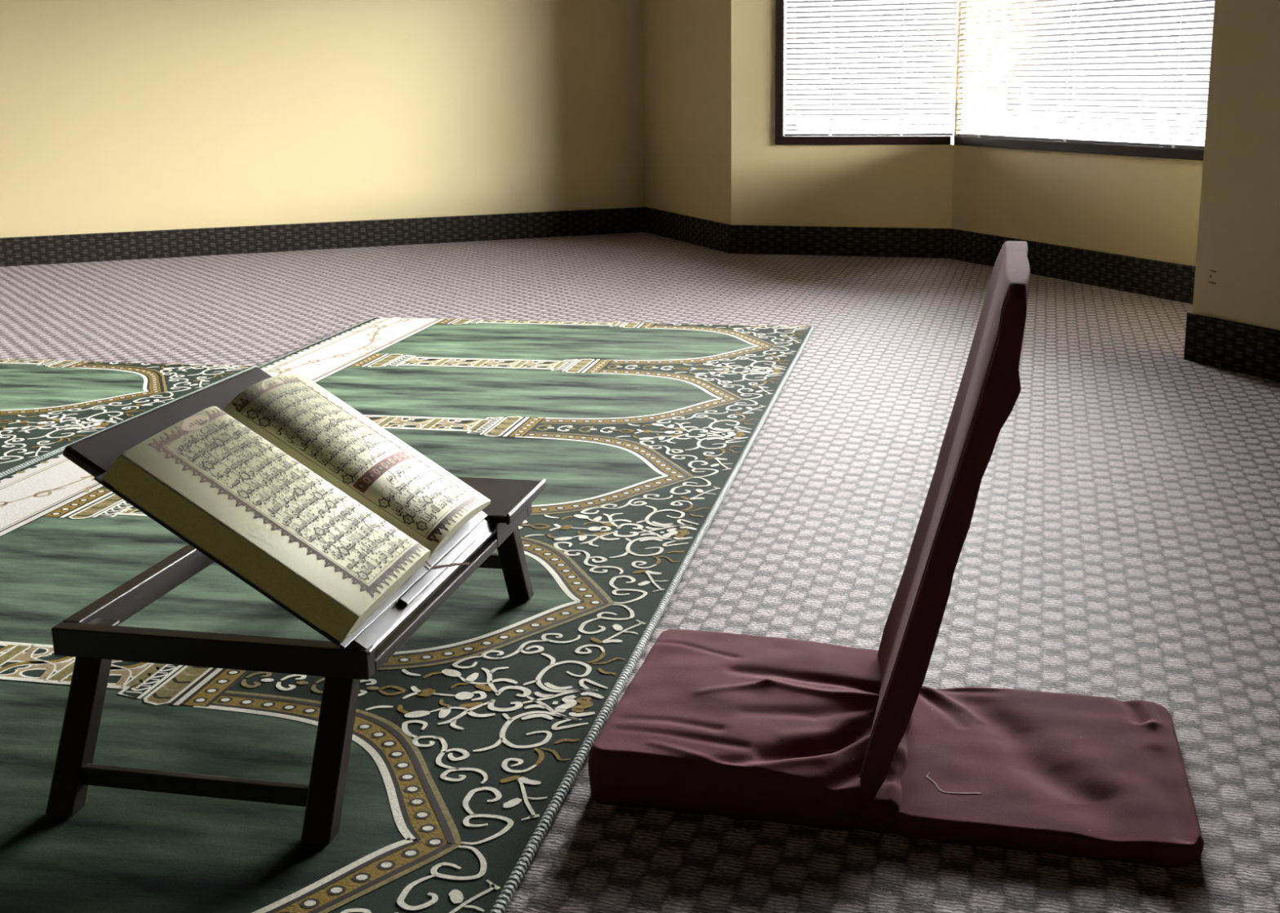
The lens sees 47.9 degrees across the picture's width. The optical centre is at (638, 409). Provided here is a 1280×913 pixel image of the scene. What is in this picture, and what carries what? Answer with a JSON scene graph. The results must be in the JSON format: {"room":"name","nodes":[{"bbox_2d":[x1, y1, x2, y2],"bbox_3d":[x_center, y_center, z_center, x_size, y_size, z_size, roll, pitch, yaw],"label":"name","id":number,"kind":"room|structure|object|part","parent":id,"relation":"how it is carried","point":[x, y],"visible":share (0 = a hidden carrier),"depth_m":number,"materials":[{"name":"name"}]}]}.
{"room":"mosque","nodes":[
{"label":"mosque","id":0,"kind":"room"},
{"bbox_2d":[0,0,645,237],"bbox_3d":[-3.312,-1.851,5.782,7.480,2.600,0.240,-6,14,-20],"label":"wall","id":1,"kind":"structure","parent":0,"point":[117,116],"depth_m":6.46,"materials":[{"name":"yellow paint"}]},
{"bbox_2d":[0,207,644,266],"bbox_3d":[-3.248,-0.618,5.948,7.004,0.122,0.009,-6,14,-20],"label":"baseboard","id":2,"kind":"structure","parent":1,"relation":"attached to","point":[155,244],"depth_m":6.57,"materials":[{"name":"tile"}]},
{"bbox_2d":[0,231,1279,912],"bbox_3d":[-0.984,0.577,1.167,8.322,0.120,11.301,-6,14,-20],"label":"floor","id":3,"kind":"structure","parent":0,"point":[1122,543],"depth_m":2.56,"materials":[{"name":"carpet"}]},
{"bbox_2d":[0,359,257,476],"bbox_3d":[-2.129,0.321,2.054,1.410,0.013,4.072,2,13,12],"label":"rug","id":4,"kind":"object","parent":3,"relation":"on","point":[47,406],"visible":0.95,"depth_m":3.52,"materials":[{"name":"green fabric"}]},
{"bbox_2d":[0,317,814,912],"bbox_3d":[-0.582,0.188,2.525,1.410,0.013,4.072,2,13,12],"label":"rug","id":5,"kind":"object","parent":3,"relation":"on","point":[469,741],"visible":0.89,"depth_m":1.93,"materials":[{"name":"green fabric"}]},
{"bbox_2d":[44,367,546,845],"bbox_3d":[-0.386,0.164,1.758,0.386,0.378,0.719,2,13,12],"label":"book stand","id":6,"kind":"object","parent":5,"relation":"on","point":[93,635],"visible":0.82,"depth_m":1.51,"materials":[{"name":"brown wood"}]},
{"bbox_3d":[-0.590,0.325,1.528,0.031,0.172,0.122,2,13,12],"label":"leg","id":7,"kind":"part","parent":6,"relation":"part of","materials":[{"name":"brown wood"}]},
{"bbox_3d":[-0.386,0.188,1.769,0.358,0.032,0.582,2,13,12],"label":"frame","id":8,"kind":"part","parent":6,"relation":"part of","materials":[{"name":"brown wood"}]},
{"bbox_2d":[93,374,490,649],"bbox_3d":[-0.355,0.088,1.651,0.295,0.208,0.458,2,13,12],"label":"open book","id":9,"kind":"object","parent":6,"relation":"on","point":[288,488],"visible":1,"depth_m":1.55,"materials":[{"name":"beige paper"}]},
{"bbox_3d":[-0.311,0.335,1.467,0.031,0.172,0.122,2,13,12],"label":"leg","id":10,"kind":"part","parent":6,"relation":"part of","materials":[{"name":"brown wood"}]},
{"bbox_3d":[-0.181,0.201,2.040,0.031,0.172,0.113,2,13,12],"label":"leg","id":11,"kind":"part","parent":6,"relation":"part of","materials":[{"name":"brown wood"}]},
{"bbox_2d":[587,240,1204,867],"bbox_3d":[0.282,0.115,1.560,0.624,0.564,0.370,2,13,14],"label":"chair","id":12,"kind":"object","parent":3,"relation":"on","point":[732,726],"visible":1,"depth_m":1.51,"materials":[{"name":"red fabric"}]},
{"bbox_3d":[0.129,0.350,1.655,0.300,0.066,0.368,2,13,14],"label":"seat","id":13,"kind":"part","parent":12,"relation":"part of","materials":[{"name":"red fabric"}]},
{"bbox_3d":[0.324,0.107,1.544,0.160,0.542,0.348,2,13,14],"label":"backrest","id":14,"kind":"part","parent":12,"relation":"part of","materials":[{"name":"red fabric"}]},
{"bbox_2d":[643,0,731,225],"bbox_3d":[0.268,-2.080,6.534,0.240,2.600,1.243,-6,14,-20],"label":"wall","id":15,"kind":"structure","parent":0,"point":[687,43],"depth_m":6.50,"materials":[{"name":"yellow paint"}]},
{"bbox_2d":[644,207,730,253],"bbox_3d":[0.214,-0.836,6.660,0.009,0.122,1.011,-6,14,-20],"label":"baseboard","id":16,"kind":"structure","parent":15,"relation":"attached to","point":[710,234],"depth_m":6.61,"materials":[{"name":"tile"}]},
{"bbox_2d":[731,0,953,228],"bbox_3d":[0.912,-1.939,5.883,1.041,2.600,0.240,3,14,17],"label":"wall","id":17,"kind":"structure","parent":0,"point":[824,185],"depth_m":6.02,"materials":[{"name":"yellow paint"}]},
{"bbox_2d":[729,225,949,258],"bbox_3d":[0.838,-0.708,6.064,0.933,0.122,0.009,3,14,17],"label":"baseboard","id":18,"kind":"structure","parent":17,"relation":"attached to","point":[908,242],"depth_m":6.06,"materials":[{"name":"tile"}]},
{"bbox_2d":[774,0,954,144],"bbox_3d":[0.947,-1.773,5.910,0.725,1.338,0.262,3,14,17],"label":"window","id":19,"kind":"structure","parent":17,"relation":"in","point":[781,20],"depth_m":5.98,"materials":[{"name":"black"}]},
{"bbox_2d":[784,0,957,136],"bbox_3d":[0.936,-1.748,5.806,0.695,1.271,0.028,3,14,17],"label":"window blind","id":20,"kind":"object","parent":19,"relation":"attached to","point":[829,134],"visible":1,"depth_m":5.89,"materials":[{"name":"grey plastic"}]},
{"bbox_3d":[0.788,-1.747,5.854,0.012,1.251,0.028,3,14,17],"label":"ladder cord","id":21,"kind":"part","parent":20,"relation":"part of","materials":[{"name":"white fabric"}]},
{"bbox_3d":[0.946,-1.136,5.947,0.695,0.010,0.020,3,14,17],"label":"rail","id":22,"kind":"part","parent":20,"relation":"part of","materials":[{"name":"grey plastic"}]},
{"bbox_3d":[1.068,-1.731,5.767,0.012,1.251,0.028,3,14,17],"label":"ladder cord","id":23,"kind":"part","parent":20,"relation":"part of","materials":[{"name":"white fabric"}]},
{"bbox_2d":[951,0,1203,266],"bbox_3d":[1.806,-1.674,4.674,0.240,2.600,2.485,-6,14,-22],"label":"wall","id":24,"kind":"structure","parent":0,"point":[1144,207],"depth_m":5.28,"materials":[{"name":"yellow paint"}]},
{"bbox_2d":[948,228,1195,304],"bbox_3d":[1.684,-0.468,4.969,0.009,0.122,2.124,-6,14,-22],"label":"baseboard","id":25,"kind":"structure","parent":24,"relation":"attached to","point":[1174,282],"depth_m":5.13,"materials":[{"name":"tile"}]},
{"bbox_2d":[954,134,1204,160],"bbox_3d":[1.752,-1.539,4.844,0.262,1.338,1.932,-6,14,-22],"label":"window","id":26,"kind":"structure","parent":24,"relation":"in","point":[1046,145],"depth_m":5.11,"materials":[{"name":"black"}]},
{"bbox_2d":[957,0,1214,149],"bbox_3d":[1.645,-1.533,4.829,0.030,1.271,1.910,-6,14,-22],"label":"window blind","id":27,"kind":"object","parent":24,"relation":"attached to","point":[1068,140],"visible":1,"depth_m":5.08,"materials":[{"name":"grey plastic"}]},
{"bbox_3d":[1.343,-1.685,5.548,0.028,1.251,0.012,-6,14,-22],"label":"ladder cord","id":28,"kind":"part","parent":27,"relation":"part of","materials":[{"name":"white fabric"}]},
{"bbox_3d":[1.543,-1.578,5.073,0.028,1.251,0.012,-6,14,-22],"label":"ladder cord","id":29,"kind":"part","parent":27,"relation":"part of","materials":[{"name":"white fabric"}]},
{"bbox_3d":[1.655,-0.921,4.970,0.020,0.010,1.910,-6,14,-22],"label":"rail","id":30,"kind":"part","parent":27,"relation":"part of","materials":[{"name":"grey plastic"}]},
{"bbox_3d":[1.751,-1.467,4.580,0.028,1.251,0.012,-6,14,-22],"label":"ladder cord","id":31,"kind":"part","parent":27,"relation":"part of","materials":[{"name":"white fabric"}]},
{"bbox_2d":[1191,0,1279,330],"bbox_3d":[2.959,-0.663,0.225,0.241,2.600,7.377,-6,14,-22],"label":"wall","id":32,"kind":"structure","parent":0,"point":[1237,279],"depth_m":3.56,"materials":[{"name":"yellow paint"}]},
{"bbox_2d":[1183,313,1279,382],"bbox_3d":[2.788,0.517,0.632,0.009,0.124,7.010,-6,14,-22],"label":"baseboard","id":33,"kind":"structure","parent":32,"relation":"attached to","point":[1252,350],"depth_m":3.64,"materials":[{"name":"tile"}]},
{"label":"outside","id":34,"kind":"structure","parent":0,"visible":0},
{"bbox_2d":[795,112,1206,144],"bbox_3d":[11.958,-2.774,16.850,36.000,0.150,46.000,-1,13,0],"label":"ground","id":35,"kind":"structure","parent":34,"point":[1129,116],"depth_m":31.75,"materials":[{"name":"white"}]}
]}

